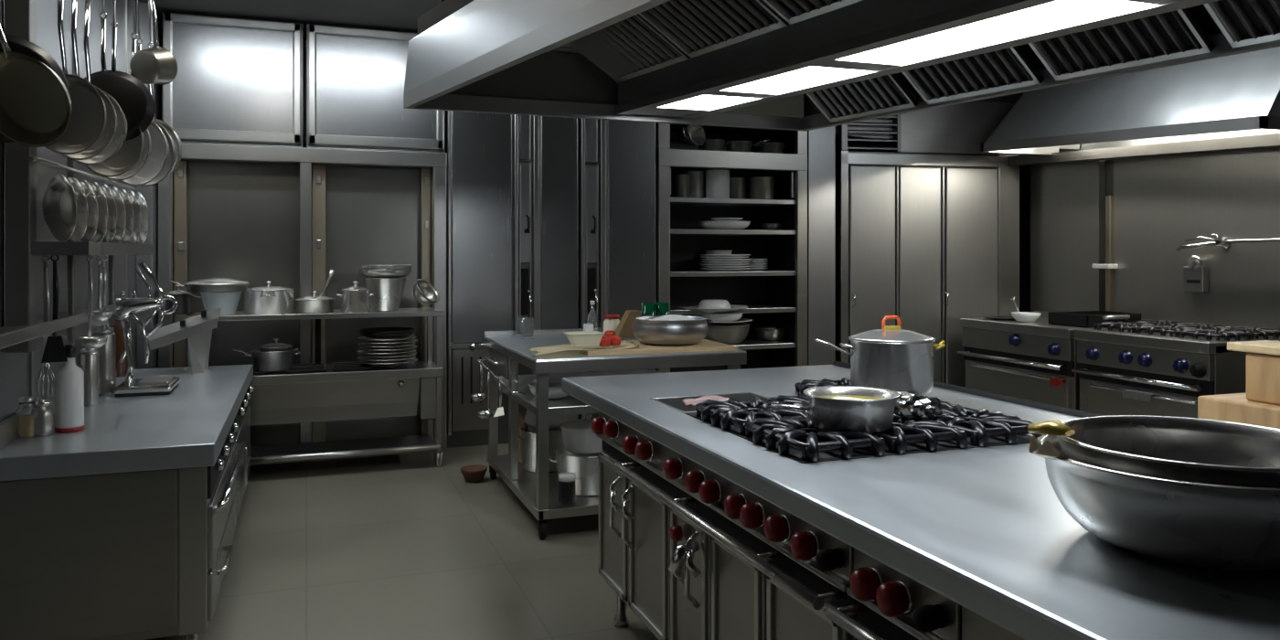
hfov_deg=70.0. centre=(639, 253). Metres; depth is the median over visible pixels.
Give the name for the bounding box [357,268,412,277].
basin
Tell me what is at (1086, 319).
roasting pan
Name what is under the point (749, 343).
shelf
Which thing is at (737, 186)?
pot
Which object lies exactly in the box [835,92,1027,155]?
trim
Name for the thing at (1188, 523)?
mixing bowl
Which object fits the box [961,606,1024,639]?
range
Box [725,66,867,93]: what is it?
lamp
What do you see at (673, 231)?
shelf
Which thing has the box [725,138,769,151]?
pan
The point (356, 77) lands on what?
upper cabinet
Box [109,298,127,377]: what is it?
bottle
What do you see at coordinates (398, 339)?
metal plate
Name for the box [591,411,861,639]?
island base
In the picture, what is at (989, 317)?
plate
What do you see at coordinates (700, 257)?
dinner plate
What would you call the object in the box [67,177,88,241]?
steel plate
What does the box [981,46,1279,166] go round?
hood
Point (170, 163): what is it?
steel pan
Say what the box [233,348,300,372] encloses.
saucepan
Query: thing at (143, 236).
steel plate
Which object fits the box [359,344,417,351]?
metal plate
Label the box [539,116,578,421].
tall cabinet
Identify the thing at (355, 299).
lidded pot
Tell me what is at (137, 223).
steel plate
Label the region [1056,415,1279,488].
pan
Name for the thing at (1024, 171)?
wall
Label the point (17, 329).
shelf
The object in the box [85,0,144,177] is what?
steel pan
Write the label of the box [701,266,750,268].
dinner plate
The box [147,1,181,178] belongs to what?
steel pan
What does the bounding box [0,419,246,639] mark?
base cabinet
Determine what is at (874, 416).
saucepan
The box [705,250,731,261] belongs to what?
bowl
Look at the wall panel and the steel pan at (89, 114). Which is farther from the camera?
the wall panel
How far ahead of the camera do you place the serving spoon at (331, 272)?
6.28 m
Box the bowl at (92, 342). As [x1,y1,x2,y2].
[80,336,107,348]
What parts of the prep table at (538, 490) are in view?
corner knob, leg, handle, drawer, rail, post, leg, edge trim, leg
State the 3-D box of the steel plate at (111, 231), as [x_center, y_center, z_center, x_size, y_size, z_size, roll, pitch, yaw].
[-2.472,-0.183,4.196,0.270,0.270,0.047,0,0,39]
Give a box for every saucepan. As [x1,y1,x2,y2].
[129,0,177,85]
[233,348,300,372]
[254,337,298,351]
[771,385,914,433]
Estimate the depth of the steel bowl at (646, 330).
5.17 m
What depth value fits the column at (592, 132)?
7.42 m
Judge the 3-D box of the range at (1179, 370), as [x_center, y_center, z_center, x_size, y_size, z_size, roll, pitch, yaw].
[3.859,1.010,6.567,0.947,0.976,1.111,0,0,-20]
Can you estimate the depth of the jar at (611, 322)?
5.86 m
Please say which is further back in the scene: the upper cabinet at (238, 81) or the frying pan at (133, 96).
the upper cabinet at (238, 81)
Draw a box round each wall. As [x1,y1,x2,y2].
[0,0,136,422]
[303,39,306,147]
[1019,128,1271,311]
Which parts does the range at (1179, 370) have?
knob, burner grate, knob, handrail, door, handle, knob, control panel, burner grate, burner grate, knob, knob, burner grate, burner grate, burner grate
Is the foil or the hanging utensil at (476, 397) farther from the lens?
the hanging utensil at (476, 397)
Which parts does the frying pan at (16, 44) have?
handle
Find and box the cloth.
[682,394,729,406]
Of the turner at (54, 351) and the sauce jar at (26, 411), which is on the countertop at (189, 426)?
the sauce jar at (26, 411)
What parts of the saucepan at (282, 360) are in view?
handle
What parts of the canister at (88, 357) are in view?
lid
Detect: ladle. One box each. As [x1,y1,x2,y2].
[80,255,107,348]
[91,255,112,321]
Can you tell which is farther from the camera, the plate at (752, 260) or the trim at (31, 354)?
the plate at (752, 260)
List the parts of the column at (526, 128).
slot frame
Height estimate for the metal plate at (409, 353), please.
0.027 m
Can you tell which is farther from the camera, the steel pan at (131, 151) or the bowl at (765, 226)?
the bowl at (765, 226)
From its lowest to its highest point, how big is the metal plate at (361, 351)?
0.027 m
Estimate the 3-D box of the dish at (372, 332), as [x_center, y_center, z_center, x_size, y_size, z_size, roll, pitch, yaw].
[-1.796,0.567,6.509,0.392,0.054,0.392,0,0,-20]
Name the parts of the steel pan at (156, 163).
handle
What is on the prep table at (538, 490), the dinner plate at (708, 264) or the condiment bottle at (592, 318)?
the condiment bottle at (592, 318)
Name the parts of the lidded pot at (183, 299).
lid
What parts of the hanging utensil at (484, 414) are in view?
handle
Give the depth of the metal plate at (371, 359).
6.46 m
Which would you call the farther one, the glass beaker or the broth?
the glass beaker
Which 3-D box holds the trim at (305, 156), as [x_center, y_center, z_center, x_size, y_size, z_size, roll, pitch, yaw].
[-2.426,0.365,6.710,1.973,2.270,0.130,0,0,-20]
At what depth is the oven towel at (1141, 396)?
6.36 m
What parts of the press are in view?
spout, lever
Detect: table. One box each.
[186,307,444,467]
[469,327,746,539]
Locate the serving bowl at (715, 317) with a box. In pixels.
[694,312,742,321]
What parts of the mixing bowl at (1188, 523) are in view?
spout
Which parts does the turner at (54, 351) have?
blade, handle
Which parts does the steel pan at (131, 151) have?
handle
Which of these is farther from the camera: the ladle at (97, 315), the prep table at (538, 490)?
the prep table at (538, 490)
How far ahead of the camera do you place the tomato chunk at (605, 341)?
5.02 m
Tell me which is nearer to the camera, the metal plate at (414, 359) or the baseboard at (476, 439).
the metal plate at (414, 359)
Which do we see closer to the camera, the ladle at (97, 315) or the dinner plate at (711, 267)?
the ladle at (97, 315)
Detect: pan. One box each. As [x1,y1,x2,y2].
[0,0,68,142]
[0,24,71,147]
[44,0,106,154]
[60,0,117,159]
[72,0,127,164]
[84,0,154,140]
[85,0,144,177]
[105,21,151,180]
[120,0,169,185]
[136,0,175,186]
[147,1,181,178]
[169,277,250,292]
[294,290,334,313]
[698,139,729,150]
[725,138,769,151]
[753,142,788,153]
[1048,310,1141,328]
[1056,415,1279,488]
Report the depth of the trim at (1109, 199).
7.64 m
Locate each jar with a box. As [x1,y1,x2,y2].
[15,395,35,438]
[557,471,575,503]
[603,314,619,335]
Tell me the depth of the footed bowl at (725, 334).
7.80 m
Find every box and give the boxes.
[583,323,593,331]
[1183,255,1208,292]
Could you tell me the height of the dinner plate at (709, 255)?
0.023 m
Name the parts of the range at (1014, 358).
handrail, knob, handle, control panel, door, knob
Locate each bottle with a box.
[54,343,84,433]
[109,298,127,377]
[586,300,597,330]
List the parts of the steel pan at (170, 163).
handle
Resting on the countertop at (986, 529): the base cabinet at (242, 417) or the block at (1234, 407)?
the block at (1234, 407)
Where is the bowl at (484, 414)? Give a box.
[477,410,493,419]
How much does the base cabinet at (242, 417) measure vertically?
0.691 m
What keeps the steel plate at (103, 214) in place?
on the wall rack
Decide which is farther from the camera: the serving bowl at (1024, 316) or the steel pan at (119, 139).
the serving bowl at (1024, 316)
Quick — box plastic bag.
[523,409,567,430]
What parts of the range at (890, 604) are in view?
handrail, knob, door, knob, knob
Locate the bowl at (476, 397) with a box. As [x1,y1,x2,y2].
[469,393,485,401]
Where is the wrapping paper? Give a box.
[526,341,639,355]
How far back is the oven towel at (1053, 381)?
7.05 m
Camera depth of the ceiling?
6.43 m
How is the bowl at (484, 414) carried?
on the hanging utensil at (484, 414)
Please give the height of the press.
0.677 m
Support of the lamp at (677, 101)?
on the hood at (790, 65)
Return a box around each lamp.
[660,95,753,109]
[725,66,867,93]
[838,0,1151,63]
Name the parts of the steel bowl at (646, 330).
handle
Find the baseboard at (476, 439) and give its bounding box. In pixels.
[446,430,508,447]
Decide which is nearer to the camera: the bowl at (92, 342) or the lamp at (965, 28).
the lamp at (965, 28)
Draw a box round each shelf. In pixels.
[0,304,116,349]
[250,434,436,465]
[486,454,598,520]
[490,369,661,415]
[670,197,795,207]
[670,228,795,235]
[670,269,795,277]
[670,304,795,314]
[730,337,795,349]
[1092,264,1117,268]
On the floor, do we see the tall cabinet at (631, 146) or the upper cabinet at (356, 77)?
the tall cabinet at (631, 146)
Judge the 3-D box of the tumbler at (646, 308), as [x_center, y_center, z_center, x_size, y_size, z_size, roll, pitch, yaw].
[0.052,0.431,5.789,0.092,0.235,0.092,0,0,-20]
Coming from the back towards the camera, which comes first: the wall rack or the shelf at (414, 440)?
the shelf at (414, 440)
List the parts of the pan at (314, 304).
lid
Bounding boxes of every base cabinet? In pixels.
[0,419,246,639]
[234,385,253,521]
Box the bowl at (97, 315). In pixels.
[91,310,112,321]
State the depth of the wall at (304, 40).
7.28 m
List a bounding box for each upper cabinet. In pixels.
[162,11,303,148]
[306,23,444,152]
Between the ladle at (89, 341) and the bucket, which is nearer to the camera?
the ladle at (89, 341)
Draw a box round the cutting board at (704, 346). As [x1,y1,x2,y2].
[581,339,737,355]
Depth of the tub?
4.98 m
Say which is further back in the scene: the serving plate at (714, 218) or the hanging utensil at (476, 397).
the serving plate at (714, 218)
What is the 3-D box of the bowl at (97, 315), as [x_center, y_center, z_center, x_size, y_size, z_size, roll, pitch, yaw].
[-2.401,0.281,4.064,0.099,0.045,0.100,0,0,24]
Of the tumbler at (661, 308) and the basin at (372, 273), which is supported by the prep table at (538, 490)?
the tumbler at (661, 308)
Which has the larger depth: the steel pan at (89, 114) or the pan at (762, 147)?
the pan at (762, 147)
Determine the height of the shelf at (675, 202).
0.040 m
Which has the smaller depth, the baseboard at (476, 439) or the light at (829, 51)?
the light at (829, 51)
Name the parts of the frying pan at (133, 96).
handle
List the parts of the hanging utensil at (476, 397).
handle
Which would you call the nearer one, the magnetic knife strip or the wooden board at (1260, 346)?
the wooden board at (1260, 346)
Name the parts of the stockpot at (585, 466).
handle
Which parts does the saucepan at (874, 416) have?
handle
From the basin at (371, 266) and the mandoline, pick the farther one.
the basin at (371, 266)
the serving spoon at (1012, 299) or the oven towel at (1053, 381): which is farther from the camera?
the serving spoon at (1012, 299)
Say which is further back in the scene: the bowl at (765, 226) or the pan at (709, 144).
the bowl at (765, 226)
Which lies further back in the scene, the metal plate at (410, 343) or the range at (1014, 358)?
the range at (1014, 358)
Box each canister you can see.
[78,346,98,406]
[93,324,116,394]
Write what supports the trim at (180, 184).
on the floor
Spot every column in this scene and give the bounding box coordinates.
[512,114,539,416]
[578,117,606,419]
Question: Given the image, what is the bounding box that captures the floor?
[145,443,658,639]
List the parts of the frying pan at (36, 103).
handle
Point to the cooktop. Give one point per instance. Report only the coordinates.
(794, 455)
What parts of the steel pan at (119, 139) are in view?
handle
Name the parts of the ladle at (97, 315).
handle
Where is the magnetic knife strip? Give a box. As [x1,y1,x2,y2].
[32,241,154,255]
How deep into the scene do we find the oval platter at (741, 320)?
7.84 m
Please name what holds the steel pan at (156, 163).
hanging from the rail
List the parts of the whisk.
handle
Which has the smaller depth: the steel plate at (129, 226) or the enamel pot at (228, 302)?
the steel plate at (129, 226)
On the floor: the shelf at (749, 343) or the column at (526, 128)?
the column at (526, 128)
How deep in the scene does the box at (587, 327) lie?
5.03 m
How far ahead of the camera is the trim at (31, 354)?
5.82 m
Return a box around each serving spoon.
[319,269,334,297]
[1009,297,1021,313]
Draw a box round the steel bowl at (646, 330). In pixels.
[632,315,713,345]
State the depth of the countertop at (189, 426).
3.65 m
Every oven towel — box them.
[1049,377,1066,387]
[1122,389,1156,402]
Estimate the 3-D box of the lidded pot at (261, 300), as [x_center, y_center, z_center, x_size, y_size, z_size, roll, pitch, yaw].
[-2.522,0.299,6.212,0.332,0.222,0.356,0,0,22]
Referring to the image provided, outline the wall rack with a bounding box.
[0,0,154,353]
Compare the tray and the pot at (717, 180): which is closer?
the tray
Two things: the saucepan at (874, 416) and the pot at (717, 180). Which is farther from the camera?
the pot at (717, 180)
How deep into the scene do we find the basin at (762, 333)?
8.23 m
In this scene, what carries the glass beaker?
on the prep table at (538, 490)
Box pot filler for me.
[1175,233,1279,251]
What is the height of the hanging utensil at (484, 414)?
0.327 m
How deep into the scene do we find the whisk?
3.65 m
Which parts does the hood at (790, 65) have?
panel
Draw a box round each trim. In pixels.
[29,0,127,395]
[136,1,162,369]
[158,143,446,449]
[173,160,431,442]
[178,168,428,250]
[807,126,835,365]
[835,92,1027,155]
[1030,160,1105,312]
[1105,195,1113,311]
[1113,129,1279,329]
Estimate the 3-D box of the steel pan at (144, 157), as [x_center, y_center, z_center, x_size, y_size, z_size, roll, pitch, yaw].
[-2.321,-0.847,4.066,0.318,1.045,0.087,0,2,11]
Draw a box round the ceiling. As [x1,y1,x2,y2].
[135,0,441,39]
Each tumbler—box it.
[640,302,655,316]
[655,302,669,315]
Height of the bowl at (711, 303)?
0.079 m
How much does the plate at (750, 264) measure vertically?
0.023 m
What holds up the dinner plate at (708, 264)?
on the dinner plate at (711, 267)
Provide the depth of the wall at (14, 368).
4.25 m
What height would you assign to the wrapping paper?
0.038 m
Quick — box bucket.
[362,277,406,311]
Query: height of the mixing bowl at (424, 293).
0.188 m
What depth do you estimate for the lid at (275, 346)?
6.15 m
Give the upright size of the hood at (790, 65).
1.120 m
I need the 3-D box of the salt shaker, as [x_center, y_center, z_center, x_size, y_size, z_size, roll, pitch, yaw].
[-2.366,0.647,3.618,0.084,0.145,0.084,0,0,-20]
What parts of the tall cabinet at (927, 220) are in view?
handle, door, door, handle, panel, door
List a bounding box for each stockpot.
[548,445,599,496]
[814,315,945,396]
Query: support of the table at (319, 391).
on the floor
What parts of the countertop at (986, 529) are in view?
burner, burner grate, burner grate, burner, burner grate, burner grate, burner, burner grate, burner grate, burner grate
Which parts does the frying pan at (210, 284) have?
handle, lid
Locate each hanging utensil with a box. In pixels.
[469,360,485,401]
[477,367,493,419]
[493,377,504,416]
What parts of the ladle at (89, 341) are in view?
handle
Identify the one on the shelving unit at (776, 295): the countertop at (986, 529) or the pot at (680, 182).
the pot at (680, 182)
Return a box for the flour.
[650,314,695,319]
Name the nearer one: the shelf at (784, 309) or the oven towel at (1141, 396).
the oven towel at (1141, 396)
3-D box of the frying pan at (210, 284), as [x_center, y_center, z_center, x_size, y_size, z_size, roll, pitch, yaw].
[-2.828,0.208,6.102,0.437,0.090,0.409,0,0,34]
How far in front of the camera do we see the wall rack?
3.48 m
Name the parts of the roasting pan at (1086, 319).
handle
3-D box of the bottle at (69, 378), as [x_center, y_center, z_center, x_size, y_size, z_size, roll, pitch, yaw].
[-2.316,0.545,3.711,0.103,0.350,0.103,0,0,-20]
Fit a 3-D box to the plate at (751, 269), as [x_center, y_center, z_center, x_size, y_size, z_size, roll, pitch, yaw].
[1.048,0.144,8.303,0.220,0.023,0.220,0,0,-20]
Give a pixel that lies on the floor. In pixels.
(391, 547)
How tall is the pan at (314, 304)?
0.152 m
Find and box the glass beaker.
[517,317,533,336]
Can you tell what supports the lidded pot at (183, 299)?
on the table at (319, 391)
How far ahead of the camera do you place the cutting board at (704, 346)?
5.10 m
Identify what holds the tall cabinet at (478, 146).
on the floor
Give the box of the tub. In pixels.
[563,330,604,346]
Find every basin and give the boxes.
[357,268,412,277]
[360,264,412,269]
[754,326,785,341]
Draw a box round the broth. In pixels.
[818,394,885,400]
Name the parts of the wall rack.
rail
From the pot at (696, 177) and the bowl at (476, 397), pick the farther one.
the pot at (696, 177)
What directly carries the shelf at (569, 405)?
attached to the prep table at (538, 490)
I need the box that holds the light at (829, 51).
[616,0,1219,117]
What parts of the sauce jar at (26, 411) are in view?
lid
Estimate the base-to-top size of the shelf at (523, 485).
0.050 m
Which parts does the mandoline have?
rail, leg, leg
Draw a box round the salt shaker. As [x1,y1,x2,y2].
[33,398,54,437]
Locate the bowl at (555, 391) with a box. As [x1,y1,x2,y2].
[528,381,568,398]
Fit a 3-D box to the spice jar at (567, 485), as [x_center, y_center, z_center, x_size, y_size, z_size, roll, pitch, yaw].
[-0.396,1.273,4.965,0.096,0.152,0.096,0,0,-20]
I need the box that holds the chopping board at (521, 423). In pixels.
[518,413,527,464]
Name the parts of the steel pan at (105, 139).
handle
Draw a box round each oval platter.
[676,304,748,313]
[712,318,752,324]
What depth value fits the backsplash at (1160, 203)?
6.91 m
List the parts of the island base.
knob, knob, door frame, handle, door, leg, handle, knob, knob, door frame, door, knob, knob, door frame, handle, knob, door, knob, handrail, knob, door frame, door, knob, knob, knob, door frame, door, knob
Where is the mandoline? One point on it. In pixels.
(197, 329)
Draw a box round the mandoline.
[144,307,220,373]
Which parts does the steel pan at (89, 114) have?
handle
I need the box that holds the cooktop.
[684,395,1032,463]
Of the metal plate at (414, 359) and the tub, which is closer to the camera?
the tub
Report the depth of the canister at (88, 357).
4.31 m
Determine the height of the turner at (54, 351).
0.427 m
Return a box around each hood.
[403,0,1279,131]
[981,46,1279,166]
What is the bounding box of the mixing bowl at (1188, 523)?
[1027,419,1279,570]
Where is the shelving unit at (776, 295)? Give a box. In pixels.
[656,122,807,373]
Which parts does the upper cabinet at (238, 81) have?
door panel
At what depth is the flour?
5.29 m
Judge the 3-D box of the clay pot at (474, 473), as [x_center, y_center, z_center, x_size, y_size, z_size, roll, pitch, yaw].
[-1.094,1.456,6.025,0.176,0.085,0.176,0,0,-20]
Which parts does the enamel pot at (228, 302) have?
handle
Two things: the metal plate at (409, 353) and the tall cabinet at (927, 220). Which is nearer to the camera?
the metal plate at (409, 353)
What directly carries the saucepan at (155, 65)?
hanging from the rail
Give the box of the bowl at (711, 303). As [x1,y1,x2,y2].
[697,298,730,308]
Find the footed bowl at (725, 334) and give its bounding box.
[703,322,750,344]
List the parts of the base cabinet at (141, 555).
panel, leg, knob, control panel, drawer, door, knob, handle, handle, knob, knob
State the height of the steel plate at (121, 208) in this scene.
0.270 m
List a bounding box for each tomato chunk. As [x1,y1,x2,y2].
[598,336,610,346]
[604,330,615,336]
[608,335,621,345]
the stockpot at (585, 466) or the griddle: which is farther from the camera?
the stockpot at (585, 466)
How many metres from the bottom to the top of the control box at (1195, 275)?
0.280 m
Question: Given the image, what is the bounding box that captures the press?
[111,261,180,396]
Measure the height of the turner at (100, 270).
0.327 m
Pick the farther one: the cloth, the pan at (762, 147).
the pan at (762, 147)
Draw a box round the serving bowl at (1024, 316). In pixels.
[1010,311,1040,322]
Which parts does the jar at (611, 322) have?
lid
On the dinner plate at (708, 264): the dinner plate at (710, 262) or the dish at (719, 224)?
the dinner plate at (710, 262)
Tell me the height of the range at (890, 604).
0.879 m
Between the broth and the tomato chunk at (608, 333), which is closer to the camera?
the broth
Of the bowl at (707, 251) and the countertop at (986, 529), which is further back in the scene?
the bowl at (707, 251)
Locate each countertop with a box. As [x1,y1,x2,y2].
[0,364,253,480]
[561,361,1279,639]
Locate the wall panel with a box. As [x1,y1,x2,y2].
[172,160,426,446]
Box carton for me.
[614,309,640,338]
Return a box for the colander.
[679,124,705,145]
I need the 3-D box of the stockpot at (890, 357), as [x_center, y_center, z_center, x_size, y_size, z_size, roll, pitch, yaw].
[0.895,0.369,3.351,0.416,0.280,0.311,0,0,-31]
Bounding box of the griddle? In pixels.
[650,392,770,414]
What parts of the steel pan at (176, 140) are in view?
handle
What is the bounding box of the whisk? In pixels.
[34,255,55,398]
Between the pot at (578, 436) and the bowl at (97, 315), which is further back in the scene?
the pot at (578, 436)
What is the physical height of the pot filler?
0.131 m
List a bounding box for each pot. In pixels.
[164,285,191,314]
[180,290,241,315]
[243,280,295,314]
[460,464,487,482]
[518,425,564,472]
[559,414,602,453]
[672,174,690,197]
[682,170,704,197]
[705,169,730,198]
[729,177,746,198]
[748,176,774,199]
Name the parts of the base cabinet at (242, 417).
knob, control panel, handle, knob, knob, knob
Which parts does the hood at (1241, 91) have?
rail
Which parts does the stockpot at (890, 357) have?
long handle, loop handle, lid, loop handle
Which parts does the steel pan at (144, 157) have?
handle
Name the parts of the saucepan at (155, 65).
handle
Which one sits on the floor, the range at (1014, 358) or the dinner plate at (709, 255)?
the range at (1014, 358)
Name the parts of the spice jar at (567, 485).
lid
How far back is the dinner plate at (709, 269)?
7.94 m
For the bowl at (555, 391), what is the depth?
5.12 m
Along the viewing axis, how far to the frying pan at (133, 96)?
3.89 m
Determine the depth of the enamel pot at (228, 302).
6.01 m
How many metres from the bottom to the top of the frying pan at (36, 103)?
0.954 m
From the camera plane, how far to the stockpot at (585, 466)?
5.07 m
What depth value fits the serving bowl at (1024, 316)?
7.66 m
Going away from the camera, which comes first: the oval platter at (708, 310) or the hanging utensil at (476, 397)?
the hanging utensil at (476, 397)
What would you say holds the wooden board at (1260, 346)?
on the block at (1263, 370)
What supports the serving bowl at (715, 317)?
on the oval platter at (741, 320)
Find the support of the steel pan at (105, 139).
hanging from the rail
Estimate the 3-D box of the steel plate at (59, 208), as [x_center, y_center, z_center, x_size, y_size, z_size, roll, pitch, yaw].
[-2.340,-0.183,3.671,0.270,0.270,0.047,0,0,34]
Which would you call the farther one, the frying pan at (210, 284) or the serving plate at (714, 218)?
the serving plate at (714, 218)
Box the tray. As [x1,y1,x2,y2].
[113,376,180,394]
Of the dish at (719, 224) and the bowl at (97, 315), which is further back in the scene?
the dish at (719, 224)
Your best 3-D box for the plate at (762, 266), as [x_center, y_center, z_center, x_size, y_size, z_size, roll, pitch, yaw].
[1.048,0.124,8.303,0.220,0.023,0.220,0,0,-20]
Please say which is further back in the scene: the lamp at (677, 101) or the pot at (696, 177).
the pot at (696, 177)
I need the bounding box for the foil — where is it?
[893,394,943,420]
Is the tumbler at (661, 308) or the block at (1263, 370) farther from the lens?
the tumbler at (661, 308)
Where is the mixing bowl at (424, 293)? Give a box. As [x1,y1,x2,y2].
[413,278,439,305]
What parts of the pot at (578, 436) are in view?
lid, knob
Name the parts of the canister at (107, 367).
lid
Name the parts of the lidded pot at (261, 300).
handle, lid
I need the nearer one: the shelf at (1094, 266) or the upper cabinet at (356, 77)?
the upper cabinet at (356, 77)
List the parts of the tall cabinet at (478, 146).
rail, door, door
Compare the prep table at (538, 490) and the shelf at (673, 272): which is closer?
the prep table at (538, 490)
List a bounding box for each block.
[1197,393,1279,428]
[1246,352,1279,405]
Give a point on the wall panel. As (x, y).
(243, 218)
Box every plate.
[42,174,77,241]
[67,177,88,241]
[78,179,98,241]
[89,181,108,242]
[99,183,117,242]
[109,186,126,243]
[118,188,134,243]
[127,190,141,243]
[135,192,149,244]
[356,348,415,355]
[357,335,415,341]
[357,341,415,349]
[357,354,415,362]
[358,338,417,345]
[358,357,417,365]
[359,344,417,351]
[359,352,416,359]
[698,263,749,266]
[699,254,750,256]
[699,267,750,271]
[700,256,748,258]
[700,258,751,261]
[700,261,749,264]
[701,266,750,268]
[711,217,742,220]
[743,265,767,267]
[746,261,767,263]
[746,263,767,266]
[747,258,767,261]
[747,267,767,270]
[982,316,1014,319]
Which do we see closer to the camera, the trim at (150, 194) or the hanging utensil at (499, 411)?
the hanging utensil at (499, 411)
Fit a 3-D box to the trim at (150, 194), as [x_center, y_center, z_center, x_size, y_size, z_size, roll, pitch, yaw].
[-3.425,-0.100,6.388,0.105,3.200,0.450,0,0,-20]
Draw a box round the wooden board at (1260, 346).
[1226,340,1279,355]
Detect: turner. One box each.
[41,255,67,362]
[91,255,109,325]
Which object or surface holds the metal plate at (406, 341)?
on the metal plate at (410, 343)
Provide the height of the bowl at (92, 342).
0.045 m
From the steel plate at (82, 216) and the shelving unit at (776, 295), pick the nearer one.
the steel plate at (82, 216)
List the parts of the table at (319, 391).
leg, post, burner, rail, rail, knob, panel, leg, leg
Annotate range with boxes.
[825,547,961,639]
[957,310,1152,410]
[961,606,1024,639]
[1071,320,1279,418]
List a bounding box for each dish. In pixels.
[359,327,415,338]
[699,220,750,229]
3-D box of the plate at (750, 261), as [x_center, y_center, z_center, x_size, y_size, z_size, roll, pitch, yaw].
[1.048,0.083,8.303,0.220,0.023,0.220,0,0,-20]
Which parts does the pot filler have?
spout, lever, arm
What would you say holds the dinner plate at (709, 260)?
on the dinner plate at (710, 262)
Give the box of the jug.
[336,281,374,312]
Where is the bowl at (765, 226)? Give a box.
[760,223,782,230]
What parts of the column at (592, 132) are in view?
slot frame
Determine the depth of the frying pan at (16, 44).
3.03 m
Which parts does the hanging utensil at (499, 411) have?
blade, handle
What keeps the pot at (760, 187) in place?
on the shelving unit at (776, 295)
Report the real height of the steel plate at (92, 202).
0.270 m
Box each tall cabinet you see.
[444,110,512,436]
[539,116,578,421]
[606,119,656,371]
[835,101,1019,387]
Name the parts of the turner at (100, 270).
handle, blade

